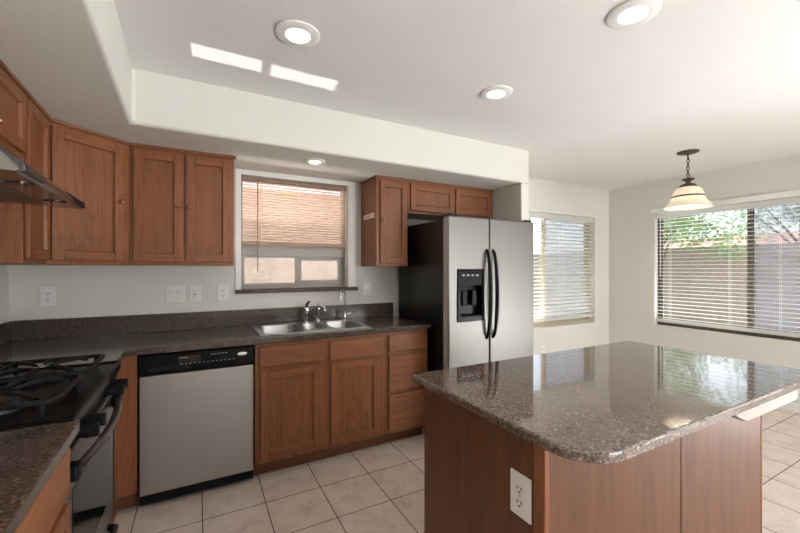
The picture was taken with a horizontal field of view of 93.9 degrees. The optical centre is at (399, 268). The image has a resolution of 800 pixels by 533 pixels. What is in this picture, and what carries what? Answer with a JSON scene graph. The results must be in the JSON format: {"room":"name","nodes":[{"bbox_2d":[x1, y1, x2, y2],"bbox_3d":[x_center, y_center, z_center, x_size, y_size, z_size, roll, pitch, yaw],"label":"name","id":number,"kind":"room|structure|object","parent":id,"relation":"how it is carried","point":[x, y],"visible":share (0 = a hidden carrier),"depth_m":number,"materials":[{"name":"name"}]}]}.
{"room":"kitchen","nodes":[
{"label":"kitchen","id":0,"kind":"room"},
{"bbox_2d":[0,265,8,322],"bbox_3d":[-0.911,0.142,-0.617,0.160,2.426,6.820,0,0,-28],"label":"wall","id":1,"kind":"structure","parent":0,"point":[4,269],"depth_m":2.23,"materials":[{"name":"paint"}]},
{"bbox_2d":[0,321,11,344],"bbox_3d":[-2.147,0.380,1.860,0.019,0.122,0.924,0,0,-28],"label":"backsplash","id":2,"kind":"structure","parent":1,"relation":"attached to","point":[6,327],"depth_m":2.20,"materials":[{"name":"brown stone"}]},
{"bbox_2d":[0,59,27,157],"bbox_3d":[-1.556,-0.624,1.212,0.374,0.297,0.768,0,0,-30],"label":"upper cabinet","id":3,"kind":"object","parent":1,"relation":"attached to","point":[13,98],"visible":1,"depth_m":1.50,"materials":[{"name":"brown wood"}]},
{"bbox_2d":[0,91,51,263],"bbox_3d":[-1.848,-0.397,1.684,0.343,0.751,0.343,0,0,-30],"label":"upper cabinet","id":4,"kind":"object","parent":1,"relation":"attached to","point":[24,229],"visible":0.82,"depth_m":1.67,"materials":[{"name":"brown wood"}]},
{"bbox_2d":[0,145,84,208],"bbox_3d":[-1.483,-0.368,1.252,0.538,0.200,0.764,0,0,-30],"label":"range hood","id":5,"kind":"object","parent":1,"relation":"attached to","point":[20,183],"visible":1,"depth_m":1.28,"materials":[{"name":"metal"}]},
{"bbox_2d":[0,0,528,189],"bbox_3d":[0.408,-0.927,0.950,3.692,0.308,5.000,0,0,-28],"label":"soffit","id":6,"kind":"structure","parent":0,"point":[71,56],"depth_m":2.19,"materials":[{"name":"paint"}]},
{"bbox_2d":[304,158,325,164],"bbox_3d":[-0.610,-0.764,2.683,0.150,0.017,0.150,0,0,-28],"label":"recessed light","id":7,"kind":"object","parent":6,"relation":"in","point":[313,161],"visible":1,"depth_m":2.66,"materials":[{"name":"white paint"}]},
{"bbox_2d":[9,168,608,354],"bbox_3d":[0.201,0.142,3.771,5.972,2.426,0.160,0,0,-28],"label":"wall","id":8,"kind":"structure","parent":0,"point":[81,290],"depth_m":2.88,"materials":[{"name":"paint"}]},
{"bbox_2d":[40,287,55,305],"bbox_3d":[-2.226,0.177,2.361,0.076,0.122,0.010,0,0,-28],"label":"outlet","id":9,"kind":"object","parent":8,"relation":"attached to","point":[47,294],"visible":1,"depth_m":2.36,"materials":[{"name":"white plastic"}]},
{"bbox_2d":[44,291,50,295],"bbox_3d":[-2.225,0.157,2.360,0.032,0.028,0.004,0,0,-28],"label":"receptacle","id":10,"kind":"object","parent":9,"relation":"attached to","point":[46,293],"depth_m":2.36,"materials":[{"name":"white plastic"}]},
{"bbox_2d":[0,118,135,265],"bbox_3d":[-1.945,-0.397,2.159,0.659,0.751,0.630,0,0,-28],"label":"upper cabinet","id":11,"kind":"object","parent":8,"relation":"attached to","point":[91,166],"visible":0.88,"depth_m":2.08,"materials":[{"name":"brown wood"}]},
{"bbox_2d":[166,285,184,302],"bbox_3d":[-1.618,0.184,2.689,0.116,0.122,0.012,0,0,-28],"label":"light switch","id":12,"kind":"object","parent":8,"relation":"attached to","point":[174,294],"visible":1,"depth_m":2.69,"materials":[{"name":"white plastic"}]},
{"bbox_2d":[129,142,235,265],"bbox_3d":[-1.467,-0.397,2.563,0.604,0.751,0.374,0,0,-28],"label":"upper cabinet","id":13,"kind":"object","parent":8,"relation":"attached to","point":[181,201],"visible":1,"depth_m":2.41,"materials":[{"name":"brown wood"}]},
{"bbox_2d":[189,286,200,301],"bbox_3d":[-1.509,0.187,2.749,0.076,0.122,0.010,0,0,-28],"label":"outlet","id":14,"kind":"object","parent":8,"relation":"attached to","point":[194,291],"visible":1,"depth_m":2.75,"materials":[{"name":"white plastic"}]},
{"bbox_2d":[192,289,196,298],"bbox_3d":[-1.508,0.187,2.747,0.033,0.068,0.004,0,0,-28],"label":"receptacle","id":15,"kind":"object","parent":14,"relation":"attached to","point":[194,291],"depth_m":2.74,"materials":[{"name":"white plastic"}]},
{"bbox_2d":[12,302,392,340],"bbox_3d":[-1.215,0.380,2.901,2.610,0.122,0.019,0,0,-28],"label":"backsplash","id":16,"kind":"structure","parent":8,"relation":"attached to","point":[102,325],"depth_m":2.68,"materials":[{"name":"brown stone"}]},
{"bbox_2d":[218,285,228,300],"bbox_3d":[-1.344,0.186,2.839,0.076,0.122,0.010,0,0,-28],"label":"outlet","id":17,"kind":"object","parent":8,"relation":"attached to","point":[223,290],"visible":1,"depth_m":2.84,"materials":[{"name":"white plastic"}]},
{"bbox_2d":[235,169,355,289],"bbox_3d":[-0.834,-0.304,3.115,0.992,0.933,0.009,0,0,-28],"label":"trim","id":18,"kind":"structure","parent":8,"relation":"attached to","point":[351,185],"depth_m":3.13,"materials":[{"name":"white paint"}]},
{"bbox_2d":[235,177,357,293],"bbox_3d":[-0.858,-0.270,3.176,1.007,0.926,0.178,0,0,-28],"label":"window","id":19,"kind":"structure","parent":8,"relation":"in","point":[300,254],"depth_m":3.19,"materials":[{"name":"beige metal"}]},
{"bbox_2d":[242,176,345,270],"bbox_3d":[-0.868,-0.354,3.150,0.860,0.749,0.046,0,0,-28],"label":"mini blind","id":20,"kind":"object","parent":19,"relation":"attached to","point":[253,180],"visible":1,"depth_m":3.13,"materials":[{"name":"brown"}]},
{"bbox_2d":[363,283,370,295],"bbox_3d":[-0.299,0.189,3.397,0.076,0.122,0.022,0,0,-28],"label":"light switch","id":21,"kind":"object","parent":8,"relation":"attached to","point":[366,286],"visible":1,"depth_m":3.40,"materials":[{"name":"white plastic"}]},
{"bbox_2d":[360,175,408,265],"bbox_3d":[-0.136,-0.397,3.283,0.312,0.751,0.374,0,0,-28],"label":"upper cabinet","id":22,"kind":"object","parent":8,"relation":"attached to","point":[384,199],"visible":1,"depth_m":3.17,"materials":[{"name":"brown wood"}]},
{"bbox_2d":[408,179,492,220],"bbox_3d":[0.415,-0.626,3.599,0.957,0.292,0.343,0,0,-28],"label":"upper cabinet","id":23,"kind":"object","parent":8,"relation":"attached to","point":[427,200],"visible":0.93,"depth_m":3.43,"materials":[{"name":"brown wood"}]},
{"bbox_2d":[540,346,543,353],"bbox_3d":[1.709,0.990,4.490,0.076,0.122,0.010,0,0,-28],"label":"outlet","id":24,"kind":"object","parent":8,"relation":"attached to","point":[541,347],"visible":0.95,"depth_m":4.49,"materials":[{"name":"white plastic"}]},
{"bbox_2d":[533,219,589,327],"bbox_3d":[2.000,0.020,4.767,1.245,1.390,0.060,0,0,-28],"label":"window","id":25,"kind":"structure","parent":8,"relation":"in","point":[585,319],"depth_m":4.88,"materials":[{"name":"beige plastic"}]},
{"bbox_2d":[529,212,593,321],"bbox_3d":[2.032,-0.015,4.707,1.215,1.311,0.060,0,0,-28],"label":"slat blind","id":26,"kind":"object","parent":25,"relation":"attached to","point":[531,214],"visible":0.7,"depth_m":4.70,"materials":[{"name":"white plastic"}]},
{"bbox_2d":[529,209,597,217],"bbox_3d":[2.059,-0.685,4.673,1.300,0.020,0.022,0,0,-28],"label":"trim","id":27,"kind":"structure","parent":8,"relation":"attached to","point":[529,209],"depth_m":4.65,"materials":[{"name":"white paint"}]},
{"bbox_2d":[113,408,799,532],"bbox_3d":[1.785,1.405,0.842,6.292,0.100,6.820,0,0,-28],"label":"floor","id":28,"kind":"structure","parent":0,"point":[377,488],"depth_m":2.20,"materials":[{"name":"tile"}]},
{"bbox_2d":[14,447,69,532],"bbox_3d":[-0.982,0.917,0.497,0.644,0.876,0.985,0,0,-30],"label":"base cabinet","id":29,"kind":"object","parent":28,"relation":"on","point":[49,513],"visible":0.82,"depth_m":0.93,"materials":[{"name":"brown wood"}]},
{"bbox_2d":[0,420,78,532],"bbox_3d":[-0.975,0.399,0.498,0.662,0.159,1.002,0,0,-30],"label":"countertop","id":30,"kind":"structure","parent":29,"relation":"on","point":[29,456],"depth_m":0.86,"materials":[{"name":"brown stone"}]},
{"bbox_2d":[0,354,127,532],"bbox_3d":[-1.405,0.864,1.291,0.677,0.981,0.768,0,0,-28],"label":"gas range","id":31,"kind":"object","parent":28,"relation":"on","point":[90,394],"visible":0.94,"depth_m":1.34,"materials":[{"name":"black metal"}]},
{"bbox_2d":[0,354,120,431],"bbox_3d":[-1.422,0.423,1.282,0.639,0.099,0.768,0,0,-28],"label":"cooktop","id":32,"kind":"object","parent":31,"relation":"in","point":[53,393],"depth_m":1.31,"materials":[{"name":"black metal"}]},
{"bbox_2d":[109,355,139,523],"bbox_3d":[-1.846,0.917,2.036,0.713,0.876,0.936,0,0,-28],"label":"base cabinet","id":33,"kind":"object","parent":28,"relation":"on","point":[126,430],"visible":0.23,"depth_m":2.06,"materials":[{"name":"brown wood"}]},
{"bbox_2d":[0,302,430,369],"bbox_3d":[-0.997,0.399,2.492,2.644,0.159,0.946,0,0,-28],"label":"countertop","id":34,"kind":"structure","parent":33,"relation":"on","point":[115,337],"depth_m":2.46,"materials":[{"name":"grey stone"}]},
{"bbox_2d":[251,319,371,336],"bbox_3d":[-0.675,0.527,2.819,0.785,0.188,0.510,0,0,-28],"label":"sink","id":35,"kind":"object","parent":34,"relation":"in","point":[263,330],"visible":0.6,"depth_m":2.88,"materials":[{"name":"metal"}]},
{"bbox_2d":[315,304,320,321],"bbox_3d":[-0.672,0.360,3.071,0.052,0.145,0.052,0,0,-28],"label":"sprayer","id":36,"kind":"object","parent":35,"relation":"on","point":[317,309],"visible":0.9,"depth_m":3.06,"materials":[{"name":"silver metal"}]},
{"bbox_2d":[303,301,326,322],"bbox_3d":[-0.683,0.344,2.987,0.214,0.179,0.056,0,0,21],"label":"faucet","id":37,"kind":"object","parent":34,"relation":"on","point":[306,309],"visible":1,"depth_m":3.00,"materials":[{"name":"silver metal"}]},
{"bbox_2d":[340,290,350,319],"bbox_3d":[-0.476,0.307,3.153,0.062,0.251,0.138,0,0,31],"label":"tap","id":38,"kind":"object","parent":34,"relation":"on","point":[345,313],"visible":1,"depth_m":3.17,"materials":[{"name":"silver metal"}]},
{"bbox_2d":[139,345,253,505],"bbox_3d":[-1.324,0.922,2.471,0.600,0.866,0.615,0,0,-28],"label":"dishwasher","id":39,"kind":"object","parent":28,"relation":"on","point":[196,407],"visible":0.95,"depth_m":2.20,"materials":[{"name":"silver metal"}]},
{"bbox_2d":[253,333,383,475],"bbox_3d":[-0.660,0.917,2.854,0.915,0.876,0.626,0,0,-28],"label":"base cabinet","id":40,"kind":"object","parent":28,"relation":"on","point":[315,399],"visible":0.82,"depth_m":2.56,"materials":[{"name":"brown wood"}]},
{"bbox_2d":[380,329,426,443],"bbox_3d":[-0.087,0.917,3.163,0.385,0.876,0.626,0,0,-28],"label":"base cabinet","id":41,"kind":"object","parent":28,"relation":"on","point":[405,352],"visible":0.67,"depth_m":2.88,"materials":[{"name":"brown wood"}]},
{"bbox_2d":[399,214,532,427],"bbox_3d":[0.586,0.469,3.341,0.908,1.772,0.864,0,0,-28],"label":"refrigerator","id":42,"kind":"object","parent":28,"relation":"on","point":[470,279],"visible":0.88,"depth_m":3.00,"materials":[{"name":"silver metal"}]},
{"bbox_2d":[413,341,799,532],"bbox_3d":[0.916,0.898,1.572,1.532,0.914,0.815,0,0,-28],"label":"kitchen island","id":43,"kind":"object","parent":28,"relation":"on","point":[624,436],"visible":1,"depth_m":1.31,"materials":[{"name":"wood"}]},
{"bbox_2d":[510,468,531,524],"bbox_3d":[0.345,0.652,1.073,0.010,0.125,0.078,0,0,-28],"label":"outlet","id":44,"kind":"object","parent":43,"relation":"attached to","point":[520,485],"visible":1,"depth_m":1.07,"materials":[{"name":"white plastic"}]},
{"bbox_2d":[515,483,523,494],"bbox_3d":[0.344,0.632,1.071,0.004,0.028,0.032,0,0,-28],"label":"receptacle","id":45,"kind":"object","parent":44,"relation":"attached to","point":[519,487],"depth_m":1.07,"materials":[{"name":"white plastic"}]},
{"bbox_2d":[515,496,523,508],"bbox_3d":[0.344,0.672,1.071,0.004,0.028,0.032,0,0,-28],"label":"receptacle","id":46,"kind":"object","parent":44,"relation":"attached to","point":[519,500],"depth_m":1.07,"materials":[{"name":"white plastic"}]},
{"bbox_2d":[114,0,799,189],"bbox_3d":[1.785,-1.131,0.842,6.292,0.120,6.820,0,0,-28],"label":"ceiling","id":47,"kind":"structure","parent":0,"point":[593,104],"depth_m":1.97,"materials":[{"name":"paint"}]},
{"bbox_2d":[275,20,319,47],"bbox_3d":[-0.465,-1.062,1.705,0.196,0.017,0.196,0,0,-28],"label":"recessed light","id":48,"kind":"object","parent":47,"relation":"in","point":[287,31],"visible":1,"depth_m":1.69,"materials":[{"name":"white paint"}]},
{"bbox_2d":[480,85,512,100],"bbox_3d":[0.586,-1.062,2.278,0.196,0.017,0.196,0,0,-28],"label":"recessed light","id":49,"kind":"object","parent":47,"relation":"in","point":[502,92],"visible":1,"depth_m":2.25,"materials":[{"name":"white paint"}]},
{"bbox_2d":[606,0,661,28],"bbox_3d":[0.976,-1.062,1.565,0.196,0.017,0.196,0,0,-28],"label":"recessed light","id":50,"kind":"object","parent":47,"relation":"in","point":[620,17],"visible":1,"depth_m":1.55,"materials":[{"name":"white paint"}]},
{"bbox_2d":[663,149,713,210],"bbox_3d":[2.645,-0.816,3.431,0.376,0.511,0.376,0,0,-28],"label":"pendant lamp","id":51,"kind":"object","parent":47,"relation":"hanging from","point":[689,196],"visible":1,"depth_m":3.38,"materials":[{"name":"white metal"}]},
{"bbox_2d":[492,182,528,220],"bbox_3d":[0.967,0.288,3.691,0.100,2.133,0.709,0,0,-28],"label":"wall","id":52,"kind":"structure","parent":0,"point":[511,202],"depth_m":3.46,"materials":[{"name":"paint"}]},
{"bbox_2d":[609,154,799,403],"bbox_3d":[4.444,0.142,2.372,0.160,2.426,6.660,0,0,-28],"label":"wall","id":53,"kind":"structure","parent":0,"point":[633,233],"depth_m":4.62,"materials":[{"name":"paint"}]},
{"bbox_2d":[651,189,799,213],"bbox_3d":[3.563,-0.710,3.808,0.022,0.060,1.885,0,0,-28],"label":"trim","id":54,"kind":"structure","parent":53,"relation":"attached to","point":[792,193],"depth_m":3.79,"materials":[{"name":"white paint"}]},
{"bbox_2d":[658,204,799,341],"bbox_3d":[3.662,0.007,3.859,0.060,1.375,1.820,0,0,-28],"label":"window","id":55,"kind":"structure","parent":53,"relation":"in","point":[750,247],"depth_m":3.88,"materials":[{"name":"brown metal"}]},
{"bbox_2d":[656,197,799,337],"bbox_3d":[3.596,-0.013,3.823,0.066,1.326,1.790,0,0,-28],"label":"slat blind","id":56,"kind":"object","parent":55,"relation":"attached to","point":[794,200],"visible":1,"depth_m":3.95,"materials":[{"name":"white plastic"}]},
{"bbox_2d":[778,402,799,412],"bbox_3d":[4.406,1.312,2.260,0.013,0.085,6.500,0,0,-28],"label":"baseboard","id":57,"kind":"structure","parent":53,"relation":"attached to","point":[793,407],"depth_m":3.54,"materials":[{"name":"white paint"}]},
{"label":"outside","id":58,"kind":"structure","parent":0,"visible":0},
{"bbox_2d":[533,309,540,317],"bbox_3d":[7.878,1.540,16.930,48.000,0.130,44.000,0,0,-28],"label":"ground","id":59,"kind":"structure","parent":58,"point":[533,309],"depth_m":12.27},
{"bbox_2d":[243,188,530,283],"bbox_3d":[-1.770,0.190,5.342,10.040,2.570,0.240,0,0,-28],"label":"wall","id":60,"kind":"structure","parent":59,"relation":"on","point":[270,270],"depth_m":5.31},
{"bbox_2d":[533,243,799,333],"bbox_3d":[8.431,0.465,8.133,0.240,2.020,18.040,0,0,-28],"label":"wall","id":61,"kind":"structure","parent":59,"relation":"on","point":[760,257],"depth_m":8.94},
{"bbox_2d":[664,210,764,263],"bbox_3d":[6.188,-0.821,8.652,3.208,4.602,2.896,0,0,-28],"label":"leafy tree","id":62,"kind":"object","parent":59,"relation":"on","point":[666,229],"visible":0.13,"depth_m":8.36,"materials":[{"name":"green plant"}]},
{"bbox_2d":[664,231,798,248],"bbox_3d":[17.769,-0.075,15.460,9.200,3.100,12.000,0,0,-28],"label":"neighbor house","id":63,"kind":"structure","parent":59,"relation":"on","point":[763,237],"depth_m":16.36,"materials":[{"name":"beige paint"}]},
{"bbox_2d":[717,204,799,244],"bbox_3d":[11.937,-1.320,11.253,4.140,5.599,4.086,0,0,-28],"label":"leafy tree","id":64,"kind":"object","parent":59,"relation":"on","point":[785,206],"visible":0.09,"depth_m":11.72,"materials":[{"name":"green plant"}]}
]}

